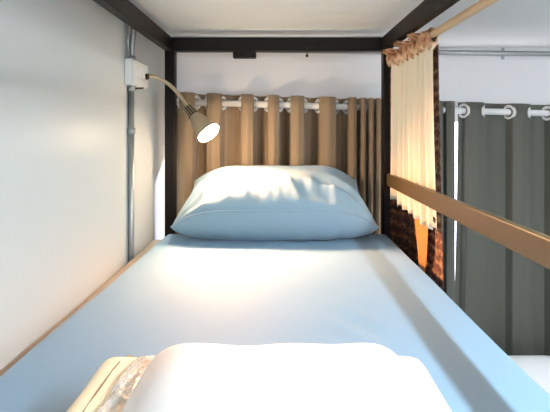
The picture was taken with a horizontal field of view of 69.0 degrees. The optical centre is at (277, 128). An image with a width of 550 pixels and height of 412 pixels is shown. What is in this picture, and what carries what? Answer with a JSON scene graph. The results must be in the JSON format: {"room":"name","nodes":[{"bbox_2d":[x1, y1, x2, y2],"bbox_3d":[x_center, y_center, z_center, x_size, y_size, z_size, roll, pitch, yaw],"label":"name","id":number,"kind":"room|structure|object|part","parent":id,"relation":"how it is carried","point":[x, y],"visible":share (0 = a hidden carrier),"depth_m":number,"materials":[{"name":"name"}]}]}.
{"room":"dormitory","nodes":[
{"label":"dormitory","id":0,"kind":"room"},
{"bbox_2d":[0,0,164,376],"bbox_3d":[-0.570,0.782,-0.220,0.120,2.365,4.600,0,0,0],"label":"wall","id":1,"kind":"structure","parent":0,"point":[64,93],"depth_m":0.96,"materials":[{"name":"paint"}]},
{"bbox_2d":[127,25,143,262],"bbox_3d":[-0.485,0.334,1.351,0.053,1.462,0.046,0,0,0],"label":"conduit","id":2,"kind":"object","parent":1,"relation":"attached to","point":[131,130],"visible":0.57,"depth_m":1.35,"materials":[{"name":"metal"}]},
{"bbox_2d":[125,58,147,88],"bbox_3d":[-0.492,-0.190,1.401,0.036,0.088,0.153,0,0,0],"label":"switch box","id":3,"kind":"object","parent":1,"relation":"attached to","point":[135,71],"visible":0.98,"depth_m":1.34,"materials":[{"name":"white plastic"}]},
{"bbox_3d":[-0.481,-0.190,1.401,0.006,0.082,0.145,0,0,0],"label":"plate","id":4,"kind":"part","parent":3,"relation":"part of","materials":[{"name":"white plastic"}]},
{"bbox_2d":[145,74,218,141],"bbox_3d":[-0.364,-0.076,1.522,0.274,0.251,0.112,0,0,-14],"label":"reading lamp","id":5,"kind":"object","parent":3,"relation":"attached to","point":[205,129],"visible":0.99,"depth_m":1.51,"materials":[{"name":"beige metal"}]},
{"bbox_3d":[-0.266,0.015,1.534,0.074,0.070,0.088,0,0,0],"label":"bulb","id":6,"kind":"part","parent":5,"relation":"part of","materials":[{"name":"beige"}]},
{"bbox_2d":[129,0,549,46],"bbox_3d":[1.345,-0.450,-0.220,3.950,0.100,4.600,0,0,0],"label":"ceiling","id":7,"kind":"structure","parent":0,"point":[505,23],"depth_m":1.45,"materials":[{"name":"paint"}]},
{"bbox_2d":[177,47,549,106],"bbox_3d":[1.345,0.782,2.020,3.710,2.365,0.120,0,0,0],"label":"wall","id":8,"kind":"structure","parent":0,"point":[462,78],"depth_m":1.96,"materials":[{"name":"paint"}]},
{"bbox_2d":[177,99,549,116],"bbox_3d":[1.345,-0.070,1.862,3.711,0.145,0.030,0,0,0],"label":"curtain rod","id":9,"kind":"object","parent":8,"relation":"attached to","point":[198,102],"visible":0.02,"depth_m":1.85,"materials":[{"name":"white metal"}]},
{"bbox_2d":[177,92,380,233],"bbox_3d":[0.011,0.648,1.863,0.988,1.634,0.139,0,0,0],"label":"curtain","id":10,"kind":"object","parent":9,"relation":"hanging from","point":[348,141],"visible":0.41,"depth_m":1.81,"materials":[{"name":"beige fabric"}]},
{"bbox_2d":[439,101,454,302],"bbox_3d":[0.653,0.764,1.861,0.324,1.802,0.069,0,0,0],"label":"curtain","id":11,"kind":"object","parent":9,"relation":"hanging from","point":[447,119],"visible":0.06,"depth_m":1.83,"materials":[{"name":"grey fabric"}]},
{"bbox_2d":[455,102,549,355],"bbox_3d":[1.291,0.770,1.861,0.982,1.790,0.063,0,0,0],"label":"curtain","id":12,"kind":"object","parent":9,"relation":"hanging from","point":[503,161],"visible":0.77,"depth_m":1.87,"materials":[{"name":"grey fabric"}]},
{"bbox_2d":[256,48,549,58],"bbox_3d":[1.345,-0.365,1.948,3.710,0.071,0.027,0,0,0],"label":"conduit","id":13,"kind":"object","parent":8,"relation":"attached to","point":[502,53],"visible":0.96,"depth_m":1.94,"materials":[{"name":"metal"}]},
{"bbox_3d":[1.345,2.015,-0.220,3.950,0.100,4.600,0,0,0],"label":"floor","id":14,"kind":"structure","parent":0,"visible":0},
{"bbox_2d":[22,0,549,357],"bbox_3d":[-0.015,0.797,0.615,0.947,2.335,2.070,0,0,0],"label":"bunk bed","id":15,"kind":"object","parent":14,"relation":"on","point":[534,245],"visible":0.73,"depth_m":1.53,"materials":[{"name":"brown metal"}]},
{"bbox_3d":[-0.437,0.797,1.630,0.040,2.335,0.040,0,0,0],"label":"post","id":16,"kind":"part","parent":15,"relation":"part of","materials":[{"name":"brown metal"}]},
{"bbox_2d":[0,234,549,411],"bbox_3d":[-0.021,0.492,0.624,0.913,0.165,1.968,0,0,0],"label":"mattress","id":17,"kind":"object","parent":15,"relation":"on","point":[184,289],"visible":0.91,"depth_m":0.88,"materials":[{"name":"blue"}]},
{"bbox_2d":[66,343,451,411],"bbox_3d":[-0.022,0.343,0.343,0.488,0.140,0.529,0,0,0],"label":"folded blanket","id":18,"kind":"object","parent":17,"relation":"on","point":[186,377],"visible":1,"depth_m":0.46,"materials":[{"name":"white fabric"}]},
{"bbox_2d":[170,165,378,240],"bbox_3d":[-0.012,0.282,1.606,0.761,0.259,0.370,0,0,0],"label":"pillow","id":19,"kind":"object","parent":17,"relation":"on","point":[254,202],"visible":1,"depth_m":1.45,"materials":[{"name":"blue fabric"}]},
{"bbox_2d":[171,35,381,36],"bbox_3d":[-0.005,-0.374,1.616,0.850,0.008,0.008,0,0,0],"label":"cable","id":20,"kind":"object","parent":15,"relation":"on","point":[171,35],"visible":1,"depth_m":1.61,"materials":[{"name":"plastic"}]},
{"bbox_3d":[0.442,0.797,1.630,0.034,2.335,0.040,0,0,0],"label":"post","id":21,"kind":"part","parent":15,"relation":"part of","materials":[{"name":"brown metal"}]},
{"bbox_2d":[429,0,498,39],"bbox_3d":[0.474,-0.289,0.600,0.023,0.023,2.040,0,0,0],"label":"wooden rod","id":22,"kind":"object","parent":15,"relation":"attached to","point":[480,5],"visible":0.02,"depth_m":1.01,"materials":[{"name":"brown wood"}]},
{"bbox_2d":[381,27,443,290],"bbox_3d":[0.453,0.160,1.388,0.095,0.950,0.427,0,0,0],"label":"curtain","id":23,"kind":"object","parent":22,"relation":"hanging from","point":[415,228],"visible":0.87,"depth_m":1.33,"materials":[{"name":"beige fabric"}]},
{"bbox_3d":[0.446,0.203,0.615,0.018,0.050,1.990,0,0,0],"label":"guard rail","id":24,"kind":"part","parent":15,"relation":"part of","materials":[{"name":"brown wood"}]},
{"bbox_3d":[1.270,1.695,0.790,0.940,0.540,1.980,0,0,0],"label":"bed","id":25,"kind":"object","parent":14,"relation":"on","visible":0},
{"bbox_2d":[509,355,549,394],"bbox_3d":[1.060,1.175,1.608,0.620,0.439,0.198,0,0,0],"label":"pillow","id":26,"kind":"object","parent":25,"relation":"on","point":[537,367],"visible":0.16,"depth_m":1.64,"materials":[{"name":"white fabric"}]}
]}

